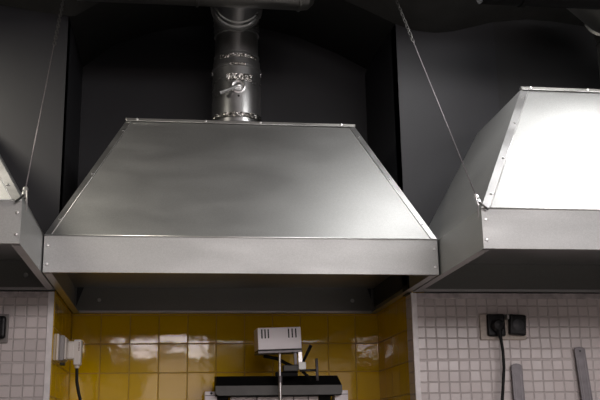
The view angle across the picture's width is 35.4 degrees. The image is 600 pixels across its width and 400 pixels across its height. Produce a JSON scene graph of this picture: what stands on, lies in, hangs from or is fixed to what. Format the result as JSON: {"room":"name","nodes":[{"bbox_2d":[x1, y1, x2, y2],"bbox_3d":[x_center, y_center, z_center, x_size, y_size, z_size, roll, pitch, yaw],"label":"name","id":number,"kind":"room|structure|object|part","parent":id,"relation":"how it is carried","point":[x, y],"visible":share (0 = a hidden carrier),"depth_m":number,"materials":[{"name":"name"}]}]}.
{"room":"commercial kitchen","nodes":[
{"label":"commercial kitchen","id":0,"kind":"room"},
{"bbox_2d":[0,293,54,399],"bbox_3d":[-4.048,1.415,3.549,5.997,2.155,0.110,1,-14,-8],"label":"tiled wall","id":1,"kind":"structure","parent":0,"point":[22,359],"depth_m":4.08,"materials":[{"name":"white tile"}]},
{"bbox_2d":[0,314,8,342],"bbox_3d":[-1.315,0.556,4.074,0.095,0.126,0.040,1,-14,-8],"label":"wall socket","id":2,"kind":"object","parent":1,"relation":"attached to","point":[4,318],"visible":1,"depth_m":4.07,"materials":[{"name":"grey plastic"}]},
{"bbox_2d":[0,291,48,297],"bbox_3d":[-4.059,0.368,3.760,5.997,0.027,0.012,1,-14,-8],"label":"trim","id":3,"kind":"structure","parent":1,"relation":"attached to","point":[3,294],"depth_m":4.14,"materials":[{"name":"metal"}]},
{"bbox_2d":[43,291,54,399],"bbox_3d":[-1.083,1.451,3.896,0.026,2.157,0.013,1,-14,-8],"label":"trim","id":4,"kind":"structure","parent":1,"relation":"attached to","point":[49,332],"depth_m":4.10,"materials":[{"name":"silver metal"}]},
{"bbox_2d":[0,5,70,291],"bbox_3d":[-1.603,-0.358,4.354,0.999,1.594,0.100,1,-14,-8],"label":"wall","id":5,"kind":"structure","parent":0,"point":[26,36],"depth_m":4.38,"materials":[{"name":"black paint"}]},
{"bbox_2d":[50,19,82,399],"bbox_3d":[-1.161,0.873,4.441,0.060,3.550,0.759,1,-14,-8],"label":"wall","id":6,"kind":"structure","parent":0,"point":[72,119],"depth_m":4.61,"materials":[{"name":"black paint"}]},
{"bbox_2d":[56,334,68,365],"bbox_3d":[-1.093,0.694,4.324,0.038,0.137,0.190,1,-14,-8],"label":"wall socket","id":7,"kind":"object","parent":6,"relation":"attached to","point":[62,341],"visible":0.99,"depth_m":4.28,"materials":[{"name":"white plastic"}]},
{"bbox_3d":[-1.080,0.691,4.345,0.008,0.100,0.115,1,-14,-8],"label":"frame","id":8,"kind":"part","parent":7,"relation":"part of","materials":[{"name":"white plastic"}]},
{"bbox_2d":[67,340,82,399],"bbox_3d":[-1.020,1.162,4.274,0.110,1.041,0.090,1,-14,-8],"label":"plug","id":9,"kind":"object","parent":7,"relation":"in","point":[74,349],"visible":1,"depth_m":4.34,"materials":[{"name":"white plastic"}]},
{"bbox_2d":[69,25,379,399],"bbox_3d":[-0.389,0.826,5.019,1.664,3.900,0.120,1,-14,-8],"label":"wall","id":10,"kind":"structure","parent":0,"point":[125,356],"depth_m":5.10,"materials":[{"name":"yellow tile"}]},
{"bbox_2d":[43,118,438,313],"bbox_3d":[-0.308,0.061,4.514,1.612,0.806,1.248,1,-14,-8],"label":"extractor hood","id":11,"kind":"object","parent":10,"relation":"attached to","point":[174,216],"visible":0.99,"depth_m":4.08,"materials":[{"name":"metal"}]},
{"bbox_3d":[-0.391,0.221,5.110,1.612,0.795,0.002,1,-14,-8],"label":"panel","id":12,"kind":"part","parent":11,"relation":"part of","materials":[{"name":"metal"}]},
{"bbox_2d":[210,7,262,121],"bbox_3d":[-0.312,-0.724,4.782,0.300,0.869,0.625,1,-14,-8],"label":"duct","id":13,"kind":"object","parent":11,"relation":"on","point":[236,72],"visible":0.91,"depth_m":4.82,"materials":[{"name":"metal"}]},
{"bbox_3d":[-0.361,-0.558,4.746,0.095,0.061,0.020,3,-15,-14],"label":"damper lever","id":14,"kind":"part","parent":13,"relation":"part of","materials":[{"name":"silver metal"}]},
{"bbox_3d":[-0.256,-0.103,4.152,1.612,0.646,0.449,1,-14,-8],"label":"panel","id":15,"kind":"part","parent":11,"relation":"part of","materials":[{"name":"metal"}]},
{"bbox_2d":[0,0,584,68],"bbox_3d":[-0.544,-2.144,0.491,12.000,0.449,10.000,1,-14,-8],"label":"ceiling","id":16,"kind":"structure","parent":0,"point":[348,30],"depth_m":4.87,"materials":[{"name":"black paint"}]},
{"bbox_2d":[15,0,64,210],"bbox_3d":[-1.015,-0.447,3.740,0.045,1.211,0.846,1,-14,-8],"label":"cable","id":17,"kind":"object","parent":16,"relation":"hanging from","point":[25,189],"visible":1,"depth_m":3.56,"materials":[{"name":"metal"}]},
{"bbox_2d":[77,0,313,11],"bbox_3d":[-0.474,-1.028,4.360,1.095,0.262,0.262,1,-14,-8],"label":"ventilation duct","id":18,"kind":"object","parent":16,"relation":"attached to","point":[298,5],"visible":1,"depth_m":4.34,"materials":[{"name":"metal"}]},
{"bbox_2d":[395,0,488,217],"bbox_3d":[0.543,-0.466,3.914,0.045,1.283,0.766,3,-15,-17],"label":"cable","id":19,"kind":"object","parent":16,"relation":"hanging from","point":[476,196],"visible":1,"depth_m":3.74,"materials":[{"name":"metal"}]},
{"bbox_2d":[477,0,599,9],"bbox_3d":[1.460,-0.942,3.983,1.450,0.311,0.142,1,-14,-8],"label":"pipe","id":20,"kind":"object","parent":16,"relation":"hanging from","point":[574,4],"visible":1,"depth_m":3.88,"materials":[{"name":"black metal"}]},
{"bbox_2d":[365,24,423,399],"bbox_3d":[0.499,0.896,4.665,0.078,3.560,0.763,1,-14,-8],"label":"wall","id":21,"kind":"structure","parent":0,"point":[381,135],"depth_m":4.86,"materials":[{"name":"black paint"}]},
{"bbox_2d":[391,19,599,296],"bbox_3d":[2.662,-0.234,4.918,4.394,1.600,0.100,1,-14,-8],"label":"wall","id":22,"kind":"structure","parent":0,"point":[459,65],"depth_m":4.71,"materials":[{"name":"black paint"}]},
{"bbox_2d":[412,87,599,292],"bbox_3d":[1.392,-0.074,4.102,1.624,0.806,1.047,1,-14,-8],"label":"extractor hood","id":23,"kind":"object","parent":22,"relation":"attached to","point":[535,164],"visible":0.97,"depth_m":3.81,"materials":[{"name":"metal"}]},
{"bbox_3d":[0.771,-0.151,4.036,0.372,0.646,1.040,1,-14,-8],"label":"panel","id":24,"kind":"part","parent":23,"relation":"part of","materials":[{"name":"metal"}]},
{"bbox_3d":[1.322,0.061,4.602,1.624,0.795,0.002,1,-14,-8],"label":"panel","id":25,"kind":"part","parent":23,"relation":"part of","materials":[{"name":"metal"}]},
{"bbox_3d":[1.431,-0.213,3.837,1.624,0.646,0.449,1,-14,-8],"label":"panel","id":26,"kind":"part","parent":23,"relation":"part of","materials":[{"name":"metal"}]},
{"bbox_2d":[567,8,599,73],"bbox_3d":[1.413,-0.734,4.286,0.260,0.585,0.608,-12,-18,37],"label":"duct","id":27,"kind":"object","parent":23,"relation":"on","point":[590,18],"visible":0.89,"depth_m":4.21,"materials":[{"name":"silver metal"}]},
{"bbox_2d":[406,294,599,399],"bbox_3d":[2.700,1.530,4.463,4.380,2.155,0.110,1,-14,-8],"label":"tiled wall","id":28,"kind":"structure","parent":0,"point":[455,364],"depth_m":4.38,"materials":[{"name":"white tile"}]},
{"bbox_2d":[411,293,421,399],"bbox_3d":[0.548,1.479,4.117,0.026,2.157,0.013,1,-14,-8],"label":"trim","id":29,"kind":"structure","parent":28,"relation":"attached to","point":[416,357],"depth_m":4.32,"materials":[{"name":"silver metal"}]},
{"bbox_2d":[479,314,526,339],"bbox_3d":[0.937,0.594,4.375,0.225,0.116,0.050,1,-14,-8],"label":"double socket","id":30,"kind":"object","parent":28,"relation":"attached to","point":[514,324],"visible":1,"depth_m":4.35,"materials":[{"name":"black plastic"}]},
{"bbox_2d":[491,319,504,399],"bbox_3d":[0.921,1.089,4.217,0.068,1.109,0.038,1,-14,-8],"label":"plug","id":31,"kind":"object","parent":30,"relation":"hanging from","point":[497,325],"visible":1,"depth_m":4.33,"materials":[{"name":"black plastic"}]},
{"bbox_2d":[416,293,599,298],"bbox_3d":[2.689,0.484,4.674,4.382,0.027,0.012,1,-14,-8],"label":"trim","id":32,"kind":"structure","parent":28,"relation":"attached to","point":[419,295],"depth_m":4.44,"materials":[{"name":"metal"}]},
{"bbox_3d":[-0.480,1.496,-0.440,12.000,0.100,10.000,1,-14,-8],"label":"floor","id":33,"kind":"structure","parent":0,"visible":0},
{"bbox_3d":[-0.308,2.189,4.238,1.560,0.870,0.705,1,-14,-8],"label":"base cabinet","id":34,"kind":"object","parent":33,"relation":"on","visible":0},
{"bbox_3d":[-0.314,1.744,4.339,1.600,0.038,0.740,1,-14,-8],"label":"countertop","id":35,"kind":"structure","parent":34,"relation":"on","visible":0},
{"bbox_2d":[204,327,347,399],"bbox_3d":[-0.102,1.193,4.558,0.716,1.129,0.300,1,-14,-8],"label":"weighing scale","id":36,"kind":"object","parent":35,"relation":"on","point":[286,384],"visible":1,"depth_m":4.61,"materials":[{"name":"black metal"}]},
{"bbox_3d":[-0.382,1.368,4.604,0.055,0.784,0.030,1,-14,-8],"label":"panel","id":37,"kind":"part","parent":36,"relation":"part of","materials":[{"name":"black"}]},
{"bbox_3d":[-0.123,1.356,4.633,0.445,0.754,0.030,1,-14,-8],"label":"burner panel","id":38,"kind":"part","parent":36,"relation":"part of","materials":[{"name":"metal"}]},
{"bbox_3d":[-0.102,0.794,4.609,0.159,0.075,0.038,-4,-15,11],"label":"support arm","id":39,"kind":"part","parent":36,"relation":"part of","materials":[{"name":"black metal"}]},
{"bbox_3d":[-0.107,0.748,4.603,0.219,0.021,0.103,2,-15,-13],"label":"plate","id":40,"kind":"part","parent":36,"relation":"part of","materials":[{"name":"metal"}]},
{"bbox_3d":[-0.066,0.851,4.584,0.108,0.023,0.040,1,-14,-8],"label":"swivel arm","id":41,"kind":"part","parent":36,"relation":"part of","materials":[{"name":"black metal"}]},
{"bbox_3d":[0.035,0.855,4.571,0.059,0.052,0.014,4,-15,-19],"label":"lever","id":42,"kind":"part","parent":36,"relation":"part of","materials":[{"name":"black metal"}]},
{"bbox_3d":[0.035,0.749,4.577,0.055,0.089,0.016,-3,-14,6],"label":"lock lever","id":43,"kind":"part","parent":36,"relation":"part of","materials":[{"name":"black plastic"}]},
{"bbox_3d":[0.132,1.377,4.674,0.058,0.784,0.030,1,-14,-8],"label":"panel","id":44,"kind":"part","parent":36,"relation":"part of","materials":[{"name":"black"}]},
{"bbox_3d":[1.594,2.037,3.772,1.900,0.870,0.625,1,-14,-8],"label":"base cabinet","id":45,"kind":"object","parent":33,"relation":"on","visible":0},
{"bbox_3d":[1.589,1.591,3.871,1.940,0.038,0.665,1,-14,-8],"label":"countertop","id":46,"kind":"structure","parent":45,"relation":"on","visible":0},
{"bbox_2d":[511,364,524,399],"bbox_3d":[1.012,1.196,4.214,0.057,0.916,0.051,1,-14,-8],"label":"bar","id":47,"kind":"object","parent":46,"relation":"on","point":[516,369],"visible":1,"depth_m":4.32,"materials":[{"name":"grey metal"}]},
{"bbox_2d":[574,347,592,399],"bbox_3d":[1.345,1.164,4.268,0.105,0.992,0.042,-11,-18,35],"label":"bar","id":48,"kind":"object","parent":46,"relation":"on","point":[580,355],"visible":1,"depth_m":4.37,"materials":[{"name":"grey metal"}]},
{"bbox_3d":[-4.576,-0.430,3.959,5.000,1.750,0.094,1,-14,-8],"label":"wall","id":49,"kind":"structure","parent":0,"visible":0},
{"bbox_2d":[0,155,54,290],"bbox_3d":[-1.827,-0.129,3.666,1.618,0.806,1.047,1,-14,-8],"label":"extractor hood","id":50,"kind":"object","parent":49,"relation":"attached to","point":[21,236],"visible":0.98,"depth_m":3.51,"materials":[{"name":"metal"}]},
{"bbox_3d":[-1.788,-0.268,3.400,1.618,0.646,0.449,1,-14,-8],"label":"panel","id":51,"kind":"part","parent":50,"relation":"part of","materials":[{"name":"metal"}]},
{"bbox_3d":[-1.897,0.006,4.166,1.618,0.795,0.002,1,-14,-8],"label":"panel","id":52,"kind":"part","parent":50,"relation":"part of","materials":[{"name":"metal"}]},
{"bbox_3d":[-1.211,-0.185,3.768,0.372,0.646,1.040,1,-14,-8],"label":"panel","id":53,"kind":"part","parent":50,"relation":"part of","materials":[{"name":"metal"}]}
]}

